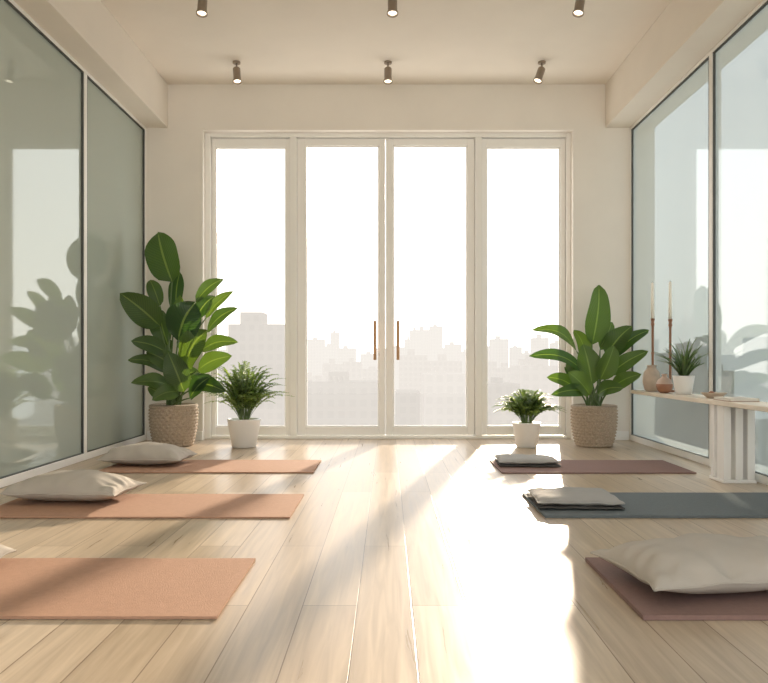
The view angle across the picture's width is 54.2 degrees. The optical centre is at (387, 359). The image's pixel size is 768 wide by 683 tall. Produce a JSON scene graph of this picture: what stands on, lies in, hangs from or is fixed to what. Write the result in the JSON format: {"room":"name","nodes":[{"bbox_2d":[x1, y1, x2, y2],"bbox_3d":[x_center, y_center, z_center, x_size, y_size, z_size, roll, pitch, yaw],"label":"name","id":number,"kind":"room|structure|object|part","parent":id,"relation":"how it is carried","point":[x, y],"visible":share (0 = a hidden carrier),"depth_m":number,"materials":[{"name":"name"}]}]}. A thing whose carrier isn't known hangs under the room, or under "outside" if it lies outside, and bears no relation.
{"room":"exercise studio","nodes":[
{"label":"exercise studio","id":0,"kind":"room"},
{"bbox_2d":[0,439,767,682],"bbox_3d":[0.000,0.795,2.325,4.800,0.150,9.450,0,0,0],"label":"floor","id":1,"kind":"structure","parent":0,"point":[397,560],"depth_m":2.42,"materials":[{"name":"brown wood"}]},
{"bbox_2d":[0,558,255,618],"bbox_3d":[-1.212,0.714,2.385,1.475,0.009,0.610,0,0,0],"label":"yoga mat","id":2,"kind":"object","parent":1,"relation":"on","point":[30,588],"visible":1,"depth_m":2.35,"materials":[{"name":"rubber"}]},
{"bbox_2d":[0,544,16,558],"bbox_3d":[-1.575,0.643,2.460,0.547,0.131,0.366,0,0,-5],"label":"pillow","id":3,"kind":"object","parent":2,"relation":"on","point":[4,550],"visible":1,"depth_m":2.60,"materials":[{"name":"fabric"}]},
{"bbox_2d":[0,494,303,518],"bbox_3d":[-1.173,0.714,3.690,1.455,0.009,0.580,0,0,0],"label":"yoga mat","id":4,"kind":"object","parent":1,"relation":"on","point":[199,506],"visible":0.88,"depth_m":3.64,"materials":[{"name":"rubber"}]},
{"bbox_2d":[0,469,145,500],"bbox_3d":[-1.590,0.637,3.820,0.587,0.144,0.386,0,0,5],"label":"pillow","id":5,"kind":"object","parent":4,"relation":"on","point":[81,484],"visible":1,"depth_m":3.67,"materials":[{"name":"fabric"}]},
{"bbox_2d":[120,232,237,446],"bbox_3d":[-1.687,-0.179,6.231,0.897,1.799,0.568,0,0,0],"label":"potted plant","id":6,"kind":"object","parent":1,"relation":"on","point":[174,422],"visible":0.97,"depth_m":6.15,"materials":[{"name":"green plant"}]},
{"bbox_2d":[99,460,320,472],"bbox_3d":[-1.167,0.714,5.050,1.385,0.009,0.580,0,0,0],"label":"yoga mat","id":7,"kind":"object","parent":1,"relation":"on","point":[184,466],"visible":0.87,"depth_m":4.96,"materials":[{"name":"rubber"}]},
{"bbox_2d":[96,442,197,464],"bbox_3d":[-1.635,0.635,5.120,0.567,0.146,0.366,0,0,4],"label":"pillow","id":8,"kind":"object","parent":7,"relation":"on","point":[143,453],"visible":1,"depth_m":4.98,"materials":[{"name":"fabric"}]},
{"bbox_2d":[200,361,294,447],"bbox_3d":[-1.175,0.362,6.185,0.811,0.717,0.463,0,0,-3],"label":"potted fern","id":9,"kind":"object","parent":1,"relation":"on","point":[242,390],"visible":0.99,"depth_m":6.14,"materials":[{"name":"green plant"}]},
{"bbox_2d":[493,389,563,447],"bbox_3d":[1.157,0.478,6.205,0.606,0.485,0.353,0,0,-3],"label":"potted fern","id":10,"kind":"object","parent":1,"relation":"on","point":[526,431],"visible":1,"depth_m":6.14,"materials":[{"name":"green plant"}]},
{"bbox_2d":[530,285,648,447],"bbox_3d":[1.641,0.046,6.222,1.019,1.348,0.504,0,0,0],"label":"potted plant","id":11,"kind":"object","parent":1,"relation":"on","point":[594,423],"visible":1,"depth_m":6.15,"materials":[{"name":"green plant"}]},
{"bbox_2d":[489,460,696,473],"bbox_3d":[1.335,0.715,5.035,1.230,0.009,0.590,0,0,0],"label":"yoga mat","id":12,"kind":"object","parent":1,"relation":"on","point":[567,466],"visible":0.83,"depth_m":4.91,"materials":[{"name":"rubber"}]},
{"bbox_2d":[494,454,560,466],"bbox_3d":[0.945,0.682,5.120,0.407,0.057,0.336,0,0,2],"label":"cushion","id":13,"kind":"object","parent":12,"relation":"on","point":[503,460],"visible":1,"depth_m":4.98,"materials":[{"name":"grey fabric"}]},
{"bbox_2d":[522,492,767,517],"bbox_3d":[1.417,0.713,3.705,1.405,0.013,0.590,0,0,0],"label":"yoga mat","id":14,"kind":"object","parent":1,"relation":"on","point":[637,504],"visible":0.73,"depth_m":3.62,"materials":[{"name":"grey rubber"}]},
{"bbox_2d":[527,487,624,508],"bbox_3d":[0.915,0.678,3.700,0.407,0.058,0.366,0,0,2],"label":"cushion","id":15,"kind":"object","parent":14,"relation":"on","point":[558,497],"visible":1,"depth_m":3.57,"materials":[{"name":"beige fabric"}]},
{"bbox_2d":[585,557,767,619],"bbox_3d":[1.413,0.712,2.375,1.415,0.015,0.610,0,0,0],"label":"yoga mat","id":16,"kind":"object","parent":1,"relation":"on","point":[648,604],"visible":0.42,"depth_m":2.19,"materials":[{"name":"pink rubber"}]},
{"bbox_2d":[590,533,767,593],"bbox_3d":[1.030,0.631,2.360,0.647,0.143,0.426,0,0,-9],"label":"pillow","id":17,"kind":"object","parent":16,"relation":"on","point":[689,563],"visible":1,"depth_m":2.22,"materials":[{"name":"fabric"}]},
{"bbox_2d":[631,390,767,482],"bbox_3d":[2.053,0.480,4.500,0.215,0.480,3.000,0,0,0],"label":"console table","id":18,"kind":"object","parent":1,"relation":"on","point":[732,423],"visible":1,"depth_m":4.38,"materials":[{"name":"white wood"}]},
{"bbox_2d":[642,365,660,391],"bbox_3d":[2.010,0.140,5.720,0.132,0.200,0.132,0,0,0],"label":"vase","id":19,"kind":"object","parent":18,"relation":"on","point":[651,374],"visible":0.98,"depth_m":5.67,"materials":[{"name":"beige ceramic"}]},
{"bbox_2d":[650,283,654,364],"bbox_3d":[2.075,-0.190,5.880,0.080,0.860,0.080,0,0,0],"label":"candlestick","id":20,"kind":"object","parent":18,"relation":"on","point":[652,319],"visible":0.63,"depth_m":5.87,"materials":[{"name":"brown wood"}]},
{"bbox_2d":[656,374,672,392],"bbox_3d":[2.005,0.171,5.440,0.117,0.138,0.117,0,0,0],"label":"bud vase","id":21,"kind":"object","parent":18,"relation":"on","point":[664,384],"visible":0.98,"depth_m":5.40,"materials":[{"name":"ceramic"}]},
{"bbox_2d":[668,282,674,391],"bbox_3d":[2.115,-0.180,5.620,0.080,0.840,0.080,0,0,0],"label":"candlestick","id":22,"kind":"object","parent":18,"relation":"on","point":[670,319],"visible":0.73,"depth_m":5.61,"materials":[{"name":"brown wood"}]},
{"bbox_2d":[655,337,708,394],"bbox_3d":[2.004,0.039,5.250,0.323,0.401,0.491,0,0,0],"label":"potted succulent","id":23,"kind":"object","parent":18,"relation":"on","point":[683,383],"visible":1,"depth_m":5.20,"materials":[{"name":"green plant"}]},
{"bbox_2d":[700,392,726,397],"bbox_3d":[2.050,0.223,4.720,0.156,0.034,0.156,0,0,0],"label":"bowl","id":24,"kind":"object","parent":18,"relation":"on","point":[706,394],"visible":0.83,"depth_m":4.67,"materials":[{"name":"beige ceramic"}]},
{"bbox_3d":[2.053,0.494,4.470,0.195,0.452,0.200,0,0,0],"label":"leg","id":25,"kind":"part","parent":18,"relation":"part of","materials":[{"name":"white wood"}]},
{"bbox_2d":[713,397,759,401],"bbox_3d":[2.047,0.231,4.415,0.165,0.018,0.230,0,0,0],"label":"book","id":26,"kind":"object","parent":18,"relation":"on","point":[729,399],"visible":1,"depth_m":4.32,"materials":[{"name":"paper"}]},
{"bbox_2d":[101,0,671,83],"bbox_3d":[0.000,-2.555,2.325,4.800,0.150,9.450,0,0,0],"label":"ceiling","id":27,"kind":"structure","parent":0,"point":[273,41],"depth_m":5.75,"materials":[{"name":"paint"}]},
{"bbox_2d":[14,0,167,127],"bbox_3d":[-2.110,-2.285,2.175,0.260,0.390,9.150,0,0,0],"label":"soffit","id":28,"kind":"structure","parent":27,"relation":"attached to","point":[87,30],"depth_m":5.35,"materials":[{"name":"paint"}]},
{"bbox_2d":[196,0,207,17],"bbox_3d":[-1.240,-2.387,5.004,0.076,0.185,0.096,0,0,0],"label":"ceiling spotlight","id":29,"kind":"object","parent":27,"relation":"attached to","point":[201,11],"depth_m":4.98,"materials":[{"name":"metal"}]},
{"bbox_2d":[233,60,241,84],"bbox_3d":[-1.251,-2.387,6.224,0.082,0.185,0.096,0,0,0],"label":"ceiling spotlight","id":30,"kind":"object","parent":27,"relation":"attached to","point":[237,80],"depth_m":6.21,"materials":[{"name":"brown metal"}]},
{"bbox_2d":[383,60,392,84],"bbox_3d":[0.000,-2.387,6.224,0.076,0.185,0.096,0,0,0],"label":"ceiling spotlight","id":31,"kind":"object","parent":27,"relation":"attached to","point":[387,70],"depth_m":6.21,"materials":[{"name":"metal"}]},
{"bbox_2d":[387,0,397,17],"bbox_3d":[0.030,-2.387,5.004,0.076,0.185,0.096,0,0,0],"label":"ceiling spotlight","id":32,"kind":"object","parent":27,"relation":"attached to","point":[392,12],"depth_m":4.98,"materials":[{"name":"metal"}]},
{"bbox_2d":[533,60,545,83],"bbox_3d":[1.258,-2.388,6.225,0.108,0.185,0.095,0,0,0],"label":"ceiling spotlight","id":33,"kind":"object","parent":27,"relation":"attached to","point":[540,72],"depth_m":6.21,"materials":[{"name":"brown metal"}]},
{"bbox_2d":[572,0,584,17],"bbox_3d":[1.276,-2.387,5.004,0.093,0.186,0.095,0,0,0],"label":"ceiling spotlight","id":34,"kind":"object","parent":27,"relation":"attached to","point":[578,12],"depth_m":4.98,"materials":[{"name":"metal"}]},
{"bbox_2d":[605,0,761,127],"bbox_3d":[2.098,-2.285,2.175,0.285,0.390,9.150,0,0,0],"label":"soffit","id":35,"kind":"structure","parent":27,"relation":"attached to","point":[685,31],"depth_m":5.36,"materials":[{"name":"paint"}]},
{"bbox_2d":[146,84,629,439],"bbox_3d":[0.000,-0.880,6.900,4.800,3.200,0.300,0,0,0],"label":"wall","id":36,"kind":"structure","parent":0,"point":[175,154],"depth_m":6.75,"materials":[{"name":"paint"}]},
{"bbox_2d":[147,431,202,439],"bbox_3d":[-1.916,0.680,6.742,0.498,0.080,0.015,0,0,0],"label":"baseboard","id":37,"kind":"structure","parent":36,"relation":"attached to","point":[199,436],"depth_m":6.74,"materials":[{"name":"white"}]},
{"bbox_2d":[212,139,289,434],"bbox_3d":[-1.256,-0.668,6.885,0.716,2.709,0.050,0,0,0],"label":"frame","id":38,"kind":"object","parent":36,"relation":"attached to","point":[217,144],"visible":0.93,"depth_m":6.86,"materials":[{"name":"white"}]},
{"bbox_2d":[298,139,384,434],"bbox_3d":[-0.427,-0.668,6.885,0.802,2.709,0.050,0,0,0],"label":"frame","id":39,"kind":"object","parent":36,"relation":"attached to","point":[303,144],"visible":1,"depth_m":6.86,"materials":[{"name":"white"}]},
{"bbox_2d":[373,321,375,359],"bbox_3d":[-0.119,-0.178,6.828,0.028,0.356,0.064,0,0,0],"label":"handle","id":40,"kind":"object","parent":39,"relation":"attached to","point":[374,322],"visible":1,"depth_m":6.80,"materials":[{"name":"brown metal"}]},
{"bbox_2d":[205,133,570,438],"bbox_3d":[0.000,-0.675,6.900,3.334,2.790,0.140,0,0,0],"label":"trim","id":41,"kind":"structure","parent":36,"relation":"attached to","point":[293,137],"depth_m":6.83,"materials":[{"name":"white wood"}]},
{"bbox_2d":[386,139,473,434],"bbox_3d":[0.386,-0.668,6.885,0.811,2.709,0.050,0,0,0],"label":"frame","id":42,"kind":"object","parent":36,"relation":"attached to","point":[391,429],"visible":1,"depth_m":6.86,"materials":[{"name":"white"}]},
{"bbox_2d":[482,139,564,434],"bbox_3d":[1.242,-0.668,6.885,0.761,2.709,0.050,0,0,0],"label":"frame","id":43,"kind":"object","parent":36,"relation":"attached to","point":[559,144],"visible":0.94,"depth_m":6.86,"materials":[{"name":"white"}]},
{"bbox_2d":[573,431,628,439],"bbox_3d":[1.916,0.680,6.742,0.498,0.080,0.015,0,0,0],"label":"baseboard","id":44,"kind":"structure","parent":36,"relation":"attached to","point":[620,435],"depth_m":6.74,"materials":[{"name":"white"}]},
{"bbox_2d":[397,321,399,359],"bbox_3d":[0.091,-0.178,6.828,0.028,0.356,0.064,0,0,0],"label":"handle","id":45,"kind":"object","parent":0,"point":[398,322],"visible":1,"depth_m":6.80,"materials":[{"name":"brown metal"}]},
{"bbox_3d":[-2.320,-0.880,2.175,0.160,3.200,9.150,0,0,0],"label":"wall","id":46,"kind":"structure","parent":0,"visible":0},
{"bbox_2d":[0,0,142,476],"bbox_3d":[-2.216,-0.695,2.175,0.043,2.730,9.150,0,0,0],"label":"glass pane","id":47,"kind":"object","parent":46,"relation":"attached to","point":[40,89],"visible":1,"depth_m":5.03,"materials":[{"name":"clear glass"}]},
{"bbox_2d":[0,0,144,478],"bbox_3d":[-2.187,-0.698,2.172,0.014,2.735,9.095,0,0,0],"label":"gasket","id":48,"kind":"object","parent":46,"relation":"attached to","point":[6,1],"visible":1,"depth_m":5.37,"materials":[{"name":"grey rubber"}]},
{"bbox_2d":[0,0,145,487],"bbox_3d":[-2.207,-0.685,2.175,0.064,2.810,9.150,0,0,0],"label":"frame","id":49,"kind":"object","parent":46,"relation":"attached to","point":[25,475],"visible":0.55,"depth_m":5.39,"materials":[{"name":"white metal"}]},
{"label":"outside","id":50,"kind":"structure","parent":0,"visible":0},
{"bbox_3d":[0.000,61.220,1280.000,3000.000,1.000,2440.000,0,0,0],"label":"ground","id":51,"kind":"structure","parent":50,"visible":0},
{"bbox_2d":[218,324,557,414],"bbox_3d":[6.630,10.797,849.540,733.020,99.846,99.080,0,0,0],"label":"city skyline","id":52,"kind":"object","parent":51,"relation":"on","point":[429,342],"visible":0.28,"depth_m":843.46,"materials":[{"name":"white"}]},
{"bbox_2d":[218,312,557,424],"bbox_3d":[-10.113,21.976,250.000,144.893,77.488,60.000,0,0,0],"label":"city skyline","id":53,"kind":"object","parent":51,"relation":"on","point":[332,398],"visible":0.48,"depth_m":240.01,"materials":[{"name":"white"}]},
{"bbox_2d":[307,349,531,433],"bbox_3d":[-3.011,26.740,469.735,418.247,67.960,77.133,0,0,0],"label":"city skyline","id":54,"kind":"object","parent":51,"relation":"on","point":[411,366],"visible":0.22,"depth_m":482.94,"materials":[{"name":"white"}]},
{"bbox_3d":[2.320,-0.880,2.175,0.160,3.200,9.150,0,0,0],"label":"wall","id":55,"kind":"structure","parent":0,"visible":0},
{"bbox_2d":[630,0,767,484],"bbox_3d":[2.207,-0.685,2.175,0.064,2.810,9.150,0,0,0],"label":"frame","id":56,"kind":"object","parent":55,"relation":"attached to","point":[760,478],"visible":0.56,"depth_m":5.07,"materials":[{"name":"white metal"}]},
{"bbox_2d":[631,1,767,476],"bbox_3d":[2.187,-0.698,2.172,0.014,2.735,9.095,0,0,0],"label":"gasket","id":57,"kind":"object","parent":55,"relation":"attached to","point":[766,2],"visible":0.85,"depth_m":5.02,"materials":[{"name":"grey"}]},
{"bbox_2d":[633,5,767,474],"bbox_3d":[2.197,-0.698,2.175,0.001,2.735,9.150,0,0,0],"label":"glass pane","id":58,"kind":"object","parent":55,"relation":"attached to","point":[670,146],"visible":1,"depth_m":5.26,"materials":[{"name":"clear glass"}]}
]}

